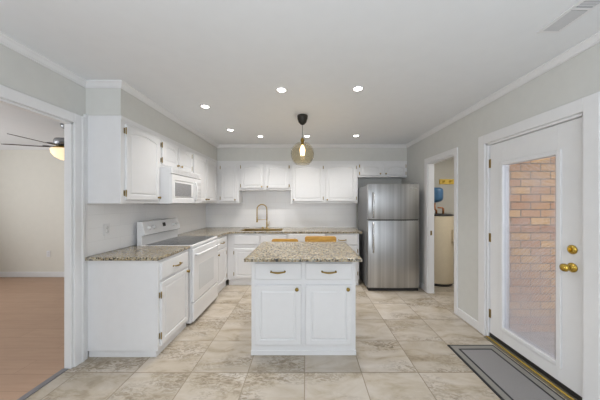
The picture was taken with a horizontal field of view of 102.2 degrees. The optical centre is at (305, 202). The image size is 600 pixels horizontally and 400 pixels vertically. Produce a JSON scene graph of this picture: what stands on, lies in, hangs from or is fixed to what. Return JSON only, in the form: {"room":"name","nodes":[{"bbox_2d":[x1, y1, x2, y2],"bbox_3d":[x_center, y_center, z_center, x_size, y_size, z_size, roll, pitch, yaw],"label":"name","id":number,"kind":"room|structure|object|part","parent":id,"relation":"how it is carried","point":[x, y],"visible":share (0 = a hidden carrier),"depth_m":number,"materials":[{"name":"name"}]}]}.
{"room":"kitchen","nodes":[
{"label":"kitchen","id":0,"kind":"room"},
{"bbox_2d":[0,150,63,271],"bbox_3d":[-4.320,0.158,4.620,4.560,2.485,0.080,0,0,0],"label":"wall","id":1,"kind":"structure","parent":0,"point":[31,181],"depth_m":4.58,"materials":[{"name":"beige paint"}]},
{"bbox_2d":[0,145,55,149],"bbox_3d":[-4.270,-1.045,4.540,4.460,0.080,0.080,0,0,0],"label":"trim","id":2,"kind":"structure","parent":1,"relation":"attached to","point":[2,147],"depth_m":4.54,"materials":[{"name":"white paint"}]},
{"bbox_2d":[0,272,63,276],"bbox_3d":[-4.271,1.350,4.571,4.459,0.100,0.018,0,0,0],"label":"baseboard","id":3,"kind":"structure","parent":1,"relation":"attached to","point":[2,274],"depth_m":4.56,"materials":[{"name":"white paint"}]},
{"bbox_2d":[0,44,189,355],"bbox_3d":[-2.013,0.158,1.205,0.055,2.485,7.410,0,0,0],"label":"wall","id":4,"kind":"structure","parent":0,"point":[18,72],"depth_m":1.80,"materials":[{"name":"beige paint"}]},
{"bbox_2d":[0,84,84,368],"bbox_3d":[-2.000,0.318,1.405,0.082,2.164,1.500,0,0,0],"label":"trim","id":5,"kind":"structure","parent":4,"relation":"attached to","point":[74,133],"depth_m":2.06,"materials":[{"name":"white paint"}]},
{"bbox_2d":[17,368,67,399],"bbox_3d":[-2.025,1.397,1.405,0.050,0.007,1.270,0,0,0],"label":"threshold","id":6,"kind":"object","parent":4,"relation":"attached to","point":[63,370],"depth_m":1.86,"materials":[{"name":"grey metal"}]},
{"bbox_2d":[83,114,87,359],"bbox_3d":[-1.975,0.305,2.167,0.020,2.190,0.023,0,0,0],"label":"trim","id":7,"kind":"structure","parent":4,"relation":"attached to","point":[84,115],"depth_m":2.17,"materials":[{"name":"white paint"}]},
{"bbox_2d":[88,115,160,203],"bbox_3d":[-1.800,-0.393,2.466,0.355,0.795,0.573,0,0,0],"label":"upper cabinet","id":8,"kind":"object","parent":4,"relation":"attached to","point":[123,153],"visible":1,"depth_m":2.18,"materials":[{"name":"white paint"}]},
{"bbox_3d":[-1.660,-0.378,2.480,0.019,0.695,0.500,0,0,0],"label":"door","id":9,"kind":"part","parent":8,"relation":"part of","materials":[{"name":"white paint"}]},
{"bbox_2d":[159,134,191,171],"bbox_3d":[-1.800,-0.603,3.148,0.355,0.375,0.784,0,0,0],"label":"upper cabinet","id":10,"kind":"object","parent":4,"relation":"attached to","point":[172,153],"visible":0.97,"depth_m":3.04,"materials":[{"name":"white paint"}]},
{"bbox_3d":[-1.660,-0.583,2.963,0.019,0.275,0.345,0,0,0],"label":"door","id":11,"kind":"part","parent":10,"relation":"part of","materials":[{"name":"white paint"}]},
{"bbox_2d":[139,167,200,203],"bbox_3d":[-1.706,-0.199,3.148,0.448,0.426,0.782,0,0,0],"label":"microwave","id":12,"kind":"object","parent":10,"relation":"attached to","point":[176,186],"visible":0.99,"depth_m":2.90,"materials":[{"name":"white plastic"}]},
{"bbox_3d":[-1.538,-0.164,3.060,0.022,0.335,0.600,0,0,0],"label":"door","id":13,"kind":"part","parent":12,"relation":"part of","materials":[{"name":"white plastic"}]},
{"bbox_3d":[-1.508,-0.156,3.325,0.054,0.272,0.022,0,0,0],"label":"handle","id":14,"kind":"part","parent":12,"relation":"part of","materials":[{"name":"white plastic"}]},
{"bbox_3d":[-1.538,-0.165,3.450,0.021,0.338,0.172,0,0,0],"label":"control panel","id":15,"kind":"part","parent":12,"relation":"part of","materials":[{"name":"white plastic"}]},
{"bbox_3d":[-1.660,-0.583,3.333,0.019,0.275,0.345,0,0,0],"label":"door","id":16,"kind":"part","parent":10,"relation":"part of","materials":[{"name":"white paint"}]},
{"bbox_2d":[192,149,216,202],"bbox_3d":[-1.800,-0.393,4.042,0.355,0.795,0.997,0,0,0],"label":"upper cabinet","id":17,"kind":"object","parent":4,"relation":"attached to","point":[203,165],"visible":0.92,"depth_m":4.04,"materials":[{"name":"white paint"}]},
{"bbox_3d":[-1.660,-0.378,3.793,0.019,0.695,0.440,0,0,0],"label":"door","id":18,"kind":"part","parent":17,"relation":"part of","materials":[{"name":"white paint"}]},
{"bbox_3d":[-1.660,-0.378,4.263,0.019,0.695,0.440,0,0,0],"label":"door","id":19,"kind":"part","parent":17,"relation":"part of","materials":[{"name":"white paint"}]},
{"bbox_2d":[0,277,565,399],"bbox_3d":[-1.650,1.430,1.155,9.900,0.060,7.510,0,0,0],"label":"floor","id":20,"kind":"structure","parent":0,"point":[403,352],"depth_m":2.15,"materials":[{"name":"tile"}]},
{"bbox_2d":[88,249,189,356],"bbox_3d":[-1.632,0.958,2.464,0.702,0.884,0.568,0,0,0],"label":"base cabinet","id":21,"kind":"object","parent":20,"relation":"on","point":[136,308],"visible":0.97,"depth_m":2.18,"materials":[{"name":"white paint"}]},
{"bbox_2d":[85,246,189,260],"bbox_3d":[-1.645,0.500,2.452,0.664,0.030,0.600,0,0,0],"label":"countertop","id":22,"kind":"structure","parent":21,"relation":"on","point":[131,253],"depth_m":2.32,"materials":[{"name":"stone"}]},
{"bbox_3d":[-1.325,0.623,2.460,0.019,0.155,0.500,0,0,0],"label":"drawer","id":23,"kind":"part","parent":21,"relation":"part of","materials":[{"name":"white paint"}]},
{"bbox_3d":[-1.325,1.012,2.460,0.019,0.575,0.500,0,0,0],"label":"door","id":24,"kind":"part","parent":21,"relation":"part of","materials":[{"name":"white paint"}]},
{"bbox_2d":[137,218,219,323],"bbox_3d":[-1.578,0.807,3.150,0.705,1.185,0.780,0,0,0],"label":"range","id":25,"kind":"object","parent":20,"relation":"on","point":[203,250],"visible":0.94,"depth_m":3.00,"materials":[{"name":"white metal"}]},
{"bbox_2d":[143,236,216,247],"bbox_3d":[-1.582,0.499,3.150,0.576,0.029,0.780,0,0,0],"label":"cooktop","id":26,"kind":"object","parent":25,"relation":"in","point":[192,241],"depth_m":3.04,"materials":[{"name":"glass"}]},
{"bbox_3d":[-1.296,1.254,3.150,0.029,0.212,0.772,0,0,0],"label":"storage drawer","id":27,"kind":"part","parent":25,"relation":"part of","materials":[{"name":"white metal"}]},
{"bbox_3d":[-1.296,0.833,3.150,0.029,0.610,0.772,0,0,0],"label":"oven door","id":28,"kind":"part","parent":25,"relation":"part of","materials":[{"name":"white metal"}]},
{"bbox_3d":[-1.255,0.597,3.150,0.059,0.029,0.704,0,0,0],"label":"handle","id":29,"kind":"part","parent":25,"relation":"part of","materials":[{"name":"white metal"}]},
{"bbox_2d":[216,234,226,292],"bbox_3d":[-1.632,0.958,3.828,0.702,0.884,0.552,0,0,0],"label":"base cabinet","id":30,"kind":"object","parent":20,"relation":"on","point":[222,248],"visible":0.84,"depth_m":3.82,"materials":[{"name":"white paint"}]},
{"bbox_3d":[-1.325,1.002,3.797,0.019,0.555,0.430,0,0,0],"label":"door","id":31,"kind":"part","parent":30,"relation":"part of","materials":[{"name":"white paint"}]},
{"bbox_3d":[-1.325,0.623,3.797,0.019,0.155,0.430,0,0,0],"label":"drawer","id":32,"kind":"part","parent":30,"relation":"part of","materials":[{"name":"white paint"}]},
{"bbox_2d":[227,234,287,284],"bbox_3d":[-0.820,0.958,4.420,1.030,0.884,0.725,0,0,0],"label":"base cabinet","id":33,"kind":"object","parent":20,"relation":"on","point":[239,246],"visible":0.37,"depth_m":4.09,"materials":[{"name":"white paint"}]},
{"bbox_3d":[-1.000,1.020,4.095,0.430,0.500,0.019,0,0,0],"label":"door","id":34,"kind":"part","parent":33,"relation":"part of","materials":[{"name":"white paint"}]},
{"bbox_3d":[-1.000,0.625,4.095,0.430,0.150,0.019,0,0,0],"label":"drawer","id":35,"kind":"part","parent":33,"relation":"part of","materials":[{"name":"white paint"}]},
{"bbox_3d":[-0.820,0.638,4.444,1.030,0.244,0.677,0,0,0],"label":"frame","id":36,"kind":"part","parent":33,"relation":"part of","materials":[{"name":"white paint"}]},
{"bbox_3d":[-0.549,0.625,4.095,0.430,0.150,0.019,0,0,0],"label":"drawer","id":37,"kind":"part","parent":33,"relation":"part of","materials":[{"name":"white paint"}]},
{"bbox_2d":[272,239,297,241],"bbox_3d":[-0.280,0.939,3.034,0.359,0.923,0.409,0,0,0],"label":"dining chair","id":38,"kind":"object","parent":20,"relation":"on","point":[273,240],"visible":0.16,"depth_m":3.21,"materials":[{"name":"brown wood"}]},
{"bbox_2d":[251,262,355,354],"bbox_3d":[-0.023,0.958,2.487,0.968,0.884,0.626,0,0,0],"label":"base cabinet","id":39,"kind":"object","parent":20,"relation":"on","point":[298,308],"visible":0.98,"depth_m":2.21,"materials":[{"name":"white paint"}]},
{"bbox_3d":[-0.256,0.625,2.219,0.425,0.150,0.019,0,0,0],"label":"drawer","id":40,"kind":"part","parent":39,"relation":"part of","materials":[{"name":"white paint"}]},
{"bbox_3d":[-0.256,1.025,2.219,0.425,0.550,0.019,0,0,0],"label":"door","id":41,"kind":"part","parent":39,"relation":"part of","materials":[{"name":"white paint"}]},
{"bbox_2d":[244,242,361,261],"bbox_3d":[-0.025,0.500,2.574,1.035,0.030,0.933,0,0,0],"label":"countertop","id":42,"kind":"structure","parent":39,"relation":"on","point":[266,251],"depth_m":2.37,"materials":[{"name":"stone"}]},
{"bbox_3d":[-0.023,1.377,2.227,0.968,0.045,0.010,0,0,0],"label":"trim","id":43,"kind":"part","parent":39,"relation":"part of","materials":[{"name":"white paint"}]},
{"bbox_3d":[0.209,0.625,2.219,0.425,0.150,0.019,0,0,0],"label":"drawer","id":44,"kind":"part","parent":39,"relation":"part of","materials":[{"name":"white paint"}]},
{"bbox_3d":[0.209,1.025,2.219,0.425,0.550,0.019,0,0,0],"label":"door","id":45,"kind":"part","parent":39,"relation":"part of","materials":[{"name":"white paint"}]},
{"bbox_2d":[288,234,324,241],"bbox_3d":[0.010,0.958,4.377,0.624,0.884,0.616,0,0,0],"label":"dishwasher","id":46,"kind":"object","parent":20,"relation":"on","point":[301,237],"visible":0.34,"depth_m":4.07,"materials":[{"name":"white metal"}]},
{"bbox_2d":[305,236,335,241],"bbox_3d":[0.195,0.922,3.044,0.424,0.958,0.409,0,0,0],"label":"dining chair","id":47,"kind":"object","parent":20,"relation":"on","point":[307,238],"visible":0.27,"depth_m":3.22,"materials":[{"name":"brown wood"}]},
{"bbox_2d":[325,234,358,284],"bbox_3d":[0.613,0.958,4.426,0.575,0.884,0.752,0,0,0],"label":"base cabinet","id":48,"kind":"object","parent":20,"relation":"on","point":[352,240],"visible":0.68,"depth_m":4.08,"materials":[{"name":"white paint"}]},
{"bbox_2d":[178,227,361,237],"bbox_3d":[-0.514,0.500,4.175,2.925,0.030,1.254,0,0,0],"label":"countertop","id":49,"kind":"structure","parent":48,"relation":"on","point":[208,231],"depth_m":4.12,"materials":[{"name":"stone"}]},
{"bbox_2d":[241,229,282,230],"bbox_3d":[-0.790,0.596,4.390,0.738,0.218,0.378,0,0,0],"label":"sink","id":50,"kind":"object","parent":49,"relation":"in","point":[243,229],"visible":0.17,"depth_m":4.57,"materials":[{"name":"gold metal"}]},
{"bbox_2d":[256,204,268,227],"bbox_3d":[-0.831,0.250,4.651,0.251,0.469,0.061,0,0,-11],"label":"faucet","id":51,"kind":"object","parent":49,"relation":"on","point":[257,219],"visible":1,"depth_m":4.65,"materials":[{"name":"gold metal"}]},
{"bbox_3d":[0.613,0.623,4.095,0.515,0.155,0.019,0,0,0],"label":"drawer","id":52,"kind":"part","parent":48,"relation":"part of","materials":[{"name":"white paint"}]},
{"bbox_3d":[0.613,0.998,4.095,0.515,0.545,0.019,0,0,0],"label":"door","id":53,"kind":"part","parent":48,"relation":"part of","materials":[{"name":"white paint"}]},
{"bbox_2d":[358,183,418,290],"bbox_3d":[1.393,0.542,4.202,0.815,1.715,0.857,0,0,0],"label":"refrigerator","id":54,"kind":"object","parent":20,"relation":"on","point":[388,214],"visible":1,"depth_m":3.83,"materials":[{"name":"silver metal"}]},
{"bbox_3d":[1.060,0.545,3.802,0.023,0.492,0.058,0,0,0],"label":"handle","id":55,"kind":"part","parent":54,"relation":"part of","materials":[{"name":"metal"}]},
{"bbox_3d":[1.060,0.035,3.802,0.023,0.412,0.058,0,0,0],"label":"handle","id":56,"kind":"part","parent":54,"relation":"part of","materials":[{"name":"metal"}]},
{"bbox_3d":[1.393,0.812,3.867,0.815,1.066,0.086,0,0,0],"label":"fridge door","id":57,"kind":"part","parent":54,"relation":"part of","materials":[{"name":"silver metal"}]},
{"bbox_3d":[1.393,-0.019,3.867,0.815,0.561,0.086,0,0,0],"label":"freezer door","id":58,"kind":"part","parent":54,"relation":"part of","materials":[{"name":"silver metal"}]},
{"bbox_2d":[434,203,453,286],"bbox_3d":[2.315,0.700,4.275,0.512,1.400,0.512,0,0,0],"label":"water heater","id":59,"kind":"object","parent":20,"relation":"on","point":[443,222],"visible":0.59,"depth_m":4.04,"materials":[{"name":"beige metal"}]},
{"bbox_2d":[434,187,442,202],"bbox_3d":[2.235,-0.139,4.215,0.274,0.268,0.274,0,0,0],"label":"tank","id":60,"kind":"object","parent":59,"relation":"on","point":[438,192],"visible":0.54,"depth_m":4.09,"materials":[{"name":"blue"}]},
{"bbox_2d":[447,345,564,399],"bbox_3d":[1.612,1.395,1.980,0.452,0.010,0.796,0,0,0],"label":"door mat","id":61,"kind":"object","parent":20,"relation":"on","point":[505,377],"visible":1,"depth_m":1.96,"materials":[{"name":"grey woven fabric"},{"name":"dark grey fabric border"}]},
{"bbox_2d":[484,336,577,399],"bbox_3d":[1.965,1.392,2.098,0.220,0.016,0.863,0,0,0],"label":"threshold","id":62,"kind":"object","parent":20,"relation":"on","point":[547,381],"visible":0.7,"depth_m":2.00,"materials":[{"name":"gold metal"}]},
{"bbox_2d":[0,0,599,144],"bbox_3d":[-1.650,-1.125,1.155,9.900,0.080,7.510,0,0,0],"label":"ceiling","id":63,"kind":"structure","parent":0,"point":[420,64],"depth_m":1.79,"materials":[{"name":"paint"}]},
{"bbox_2d":[2,123,63,159],"bbox_3d":[-3.307,-0.835,3.311,1.279,0.499,1.223,0,0,0],"label":"ceiling fan","id":64,"kind":"object","parent":63,"relation":"hanging from","point":[57,151],"visible":0.35,"depth_m":3.22,"materials":[{"name":"grey metal"}]},
{"bbox_3d":[-3.717,-0.766,3.220,0.460,0.037,0.133,0,0,-19],"label":"blade","id":65,"kind":"part","parent":64,"relation":"part of","materials":[{"name":"brown wood"}]},
{"bbox_3d":[-3.301,-0.766,2.930,0.137,0.038,0.462,0,0,0],"label":"blade","id":66,"kind":"part","parent":64,"relation":"part of","materials":[{"name":"brown wood"}]},
{"bbox_3d":[-3.310,-0.661,3.360,0.344,0.152,0.344,0,0,0],"label":"lamp shade","id":67,"kind":"part","parent":64,"relation":"part of","materials":[{"name":"beige glass"}]},
{"bbox_3d":[-3.310,-0.838,3.360,0.280,0.115,0.280,0,0,0],"label":"motor","id":68,"kind":"part","parent":64,"relation":"part of","materials":[{"name":"grey metal"}]},
{"bbox_2d":[199,104,210,108],"bbox_3d":[-1.135,-1.081,2.721,0.124,0.005,0.124,0,0,0],"label":"recessed light","id":69,"kind":"object","parent":63,"relation":"in","point":[203,106],"visible":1,"depth_m":2.71,"materials":[{"name":"white paint"}]},
{"bbox_2d":[86,88,406,160],"bbox_3d":[-0.043,-0.938,3.495,3.885,0.294,2.630,0,0,0],"label":"soffit","id":70,"kind":"structure","parent":63,"relation":"attached to","point":[99,101],"depth_m":4.06,"materials":[{"name":"beige paint"}]},
{"bbox_2d":[275,87,287,92],"bbox_3d":[-0.235,-1.081,2.323,0.124,0.005,0.124,0,0,0],"label":"recessed light","id":71,"kind":"object","parent":63,"relation":"in","point":[278,89],"visible":1,"depth_m":2.31,"materials":[{"name":"white"}]},
{"bbox_2d":[291,114,313,164],"bbox_3d":[-0.044,-0.781,3.000,0.290,0.606,0.290,0,0,0],"label":"pendant lamp","id":72,"kind":"object","parent":63,"relation":"hanging from","point":[302,118],"visible":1,"depth_m":2.97,"materials":[{"name":"brown metal"}]},
{"bbox_3d":[-0.044,-0.658,3.000,0.066,0.122,0.066,0,0,0],"label":"bulb","id":73,"kind":"part","parent":72,"relation":"part of","materials":[{"name":"beige glass"}]},
{"bbox_2d":[351,86,364,91],"bbox_3d":[0.493,-1.081,2.297,0.124,0.005,0.124,0,0,0],"label":"recessed light","id":74,"kind":"object","parent":63,"relation":"in","point":[355,88],"visible":1,"depth_m":2.29,"materials":[{"name":"white"}]},
{"bbox_2d":[537,0,599,32],"bbox_3d":[1.535,-1.081,1.347,0.136,0.008,0.380,0,0,0],"label":"ceiling vent","id":75,"kind":"object","parent":63,"relation":"in","point":[581,8],"visible":1,"depth_m":1.40,"materials":[{"name":"white metal"}]},
{"bbox_2d":[354,179,401,228],"bbox_3d":[0.007,0.158,4.860,3.985,2.485,0.100,0,0,0],"label":"wall","id":76,"kind":"structure","parent":0,"point":[361,182],"depth_m":4.81,"materials":[{"name":"beige paint"}]},
{"bbox_2d":[88,191,355,255],"bbox_3d":[-0.497,0.092,3.482,2.975,0.784,2.655,0,0,0],"label":"backsplash","id":77,"kind":"structure","parent":76,"relation":"attached to","point":[123,219],"depth_m":4.80,"materials":[{"name":"light grey paint"}]},
{"bbox_2d":[104,224,109,235],"bbox_3d":[-1.974,0.265,2.400,0.008,0.116,0.070,0,0,0],"label":"outlet","id":78,"kind":"object","parent":77,"relation":"attached to","point":[106,226],"visible":1,"depth_m":2.39,"materials":[{"name":"white paint"}]},
{"bbox_2d":[217,161,242,202],"bbox_3d":[-1.462,-0.393,4.647,0.415,0.795,0.310,0,0,0],"label":"upper cabinet","id":79,"kind":"object","parent":76,"relation":"attached to","point":[228,191],"visible":0.97,"depth_m":4.52,"materials":[{"name":"white paint"}]},
{"bbox_3d":[-1.446,-0.378,4.530,0.305,0.695,0.019,0,0,0],"label":"door","id":80,"kind":"part","parent":79,"relation":"part of","materials":[{"name":"white paint"}]},
{"bbox_2d":[239,161,290,190],"bbox_3d":[-0.772,-0.514,4.647,0.962,0.552,0.310,0,0,0],"label":"upper cabinet","id":81,"kind":"object","parent":76,"relation":"attached to","point":[253,175],"visible":0.98,"depth_m":4.52,"materials":[{"name":"white paint"}]},
{"bbox_3d":[-1.003,-0.499,4.530,0.430,0.452,0.019,0,0,0],"label":"door","id":82,"kind":"part","parent":81,"relation":"part of","materials":[{"name":"white paint"}]},
{"bbox_3d":[-0.538,-0.499,4.530,0.430,0.452,0.019,0,0,0],"label":"door","id":83,"kind":"part","parent":81,"relation":"part of","materials":[{"name":"white paint"}]},
{"bbox_2d":[291,161,357,202],"bbox_3d":[0.342,-0.393,4.647,1.262,0.795,0.310,0,0,0],"label":"upper cabinet","id":84,"kind":"object","parent":76,"relation":"attached to","point":[318,181],"visible":1,"depth_m":4.52,"materials":[{"name":"white paint"}]},
{"bbox_3d":[0.029,-0.378,4.530,0.575,0.695,0.019,0,0,0],"label":"door","id":85,"kind":"part","parent":84,"relation":"part of","materials":[{"name":"white paint"}]},
{"bbox_3d":[0.651,-0.378,4.530,0.570,0.695,0.019,0,0,0],"label":"door","id":86,"kind":"part","parent":84,"relation":"part of","materials":[{"name":"white paint"}]},
{"bbox_2d":[358,161,406,178],"bbox_3d":[1.437,-0.637,4.647,0.923,0.305,0.310,0,0,0],"label":"upper cabinet","id":87,"kind":"object","parent":76,"relation":"attached to","point":[366,169],"visible":0.99,"depth_m":4.53,"materials":[{"name":"white paint"}]},
{"bbox_3d":[1.210,-0.623,4.530,0.400,0.215,0.019,0,0,0],"label":"door","id":88,"kind":"part","parent":87,"relation":"part of","materials":[{"name":"white paint"}]},
{"bbox_3d":[1.665,-0.623,4.530,0.400,0.215,0.019,0,0,0],"label":"door","id":89,"kind":"part","parent":87,"relation":"part of","materials":[{"name":"white paint"}]},
{"bbox_2d":[434,158,453,214],"bbox_3d":[2.592,0.158,4.620,1.215,2.485,0.080,0,0,0],"label":"wall","id":90,"kind":"structure","parent":0,"point":[444,169],"depth_m":4.58,"materials":[{"name":"beige paint"}]},
{"bbox_2d":[439,179,453,183],"bbox_3d":[2.780,-0.403,4.540,0.520,0.095,0.079,0,0,0],"label":"coat rack","id":91,"kind":"object","parent":90,"relation":"attached to","point":[441,181],"visible":0.44,"depth_m":4.56,"materials":[{"name":"yellow paint"}]},
{"bbox_2d":[402,43,599,320],"bbox_3d":[1.988,0.158,1.155,0.175,2.485,7.310,0,0,0],"label":"wall","id":92,"kind":"structure","parent":0,"point":[578,77],"depth_m":2.73,"materials":[{"name":"beige paint"}]},
{"bbox_2d":[0,31,599,147],"bbox_3d":[-0.043,-1.060,1.020,3.885,0.050,7.040,0,0,0],"label":"trim","id":93,"kind":"structure","parent":92,"relation":"attached to","point":[5,40],"depth_m":2.16,"materials":[{"name":"white paint"}]},
{"bbox_2d":[424,147,457,314],"bbox_3d":[1.934,0.351,3.435,0.104,2.097,0.830,0,0,0],"label":"door frame","id":94,"kind":"structure","parent":92,"relation":"attached to","point":[429,162],"depth_m":3.75,"materials":[{"name":"white paint"}]},
{"bbox_2d":[419,281,477,329],"bbox_3d":[1.893,1.353,1.155,0.014,0.095,7.310,0,0,0],"label":"baseboard","id":95,"kind":"structure","parent":92,"relation":"attached to","point":[460,313],"depth_m":2.85,"materials":[{"name":"white paint"}]},
{"bbox_2d":[489,117,581,399],"bbox_3d":[1.909,0.394,2.105,0.135,1.983,0.875,0,0,0],"label":"door","id":96,"kind":"structure","parent":92,"relation":"in","point":[563,141],"depth_m":1.95,"materials":[{"name":"white paint"}]},
{"bbox_3d":[1.935,0.420,2.300,0.002,1.580,0.002,0,0,0],"label":"blind cord","id":97,"kind":"part","parent":96,"relation":"part of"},
{"bbox_3d":[1.942,0.420,2.103,0.069,1.650,0.575,0,0,0],"label":"lite frame","id":98,"kind":"part","parent":96,"relation":"part of","materials":[{"name":"white paint"}]},
{"bbox_3d":[1.881,0.465,1.742,0.077,0.068,0.068,0,0,0],"label":"knob","id":99,"kind":"part","parent":96,"relation":"part of","materials":[{"name":"gold metal"}]},
{"bbox_2d":[478,91,599,399],"bbox_3d":[1.988,0.342,2.098,0.215,2.117,1.095,0,0,0],"label":"door frame","id":100,"kind":"structure","parent":92,"relation":"attached to","point":[589,105],"depth_m":1.63,"materials":[{"name":"white paint"}]},
{"label":"outside","id":101,"kind":"structure","parent":0,"visible":0},
{"bbox_2d":[510,156,555,331],"bbox_3d":[3.348,-0.025,2.688,2.505,3.550,0.135,0,0,0],"label":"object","id":102,"kind":"structure","parent":101,"point":[526,202],"depth_m":2.62,"materials":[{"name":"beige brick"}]}
]}

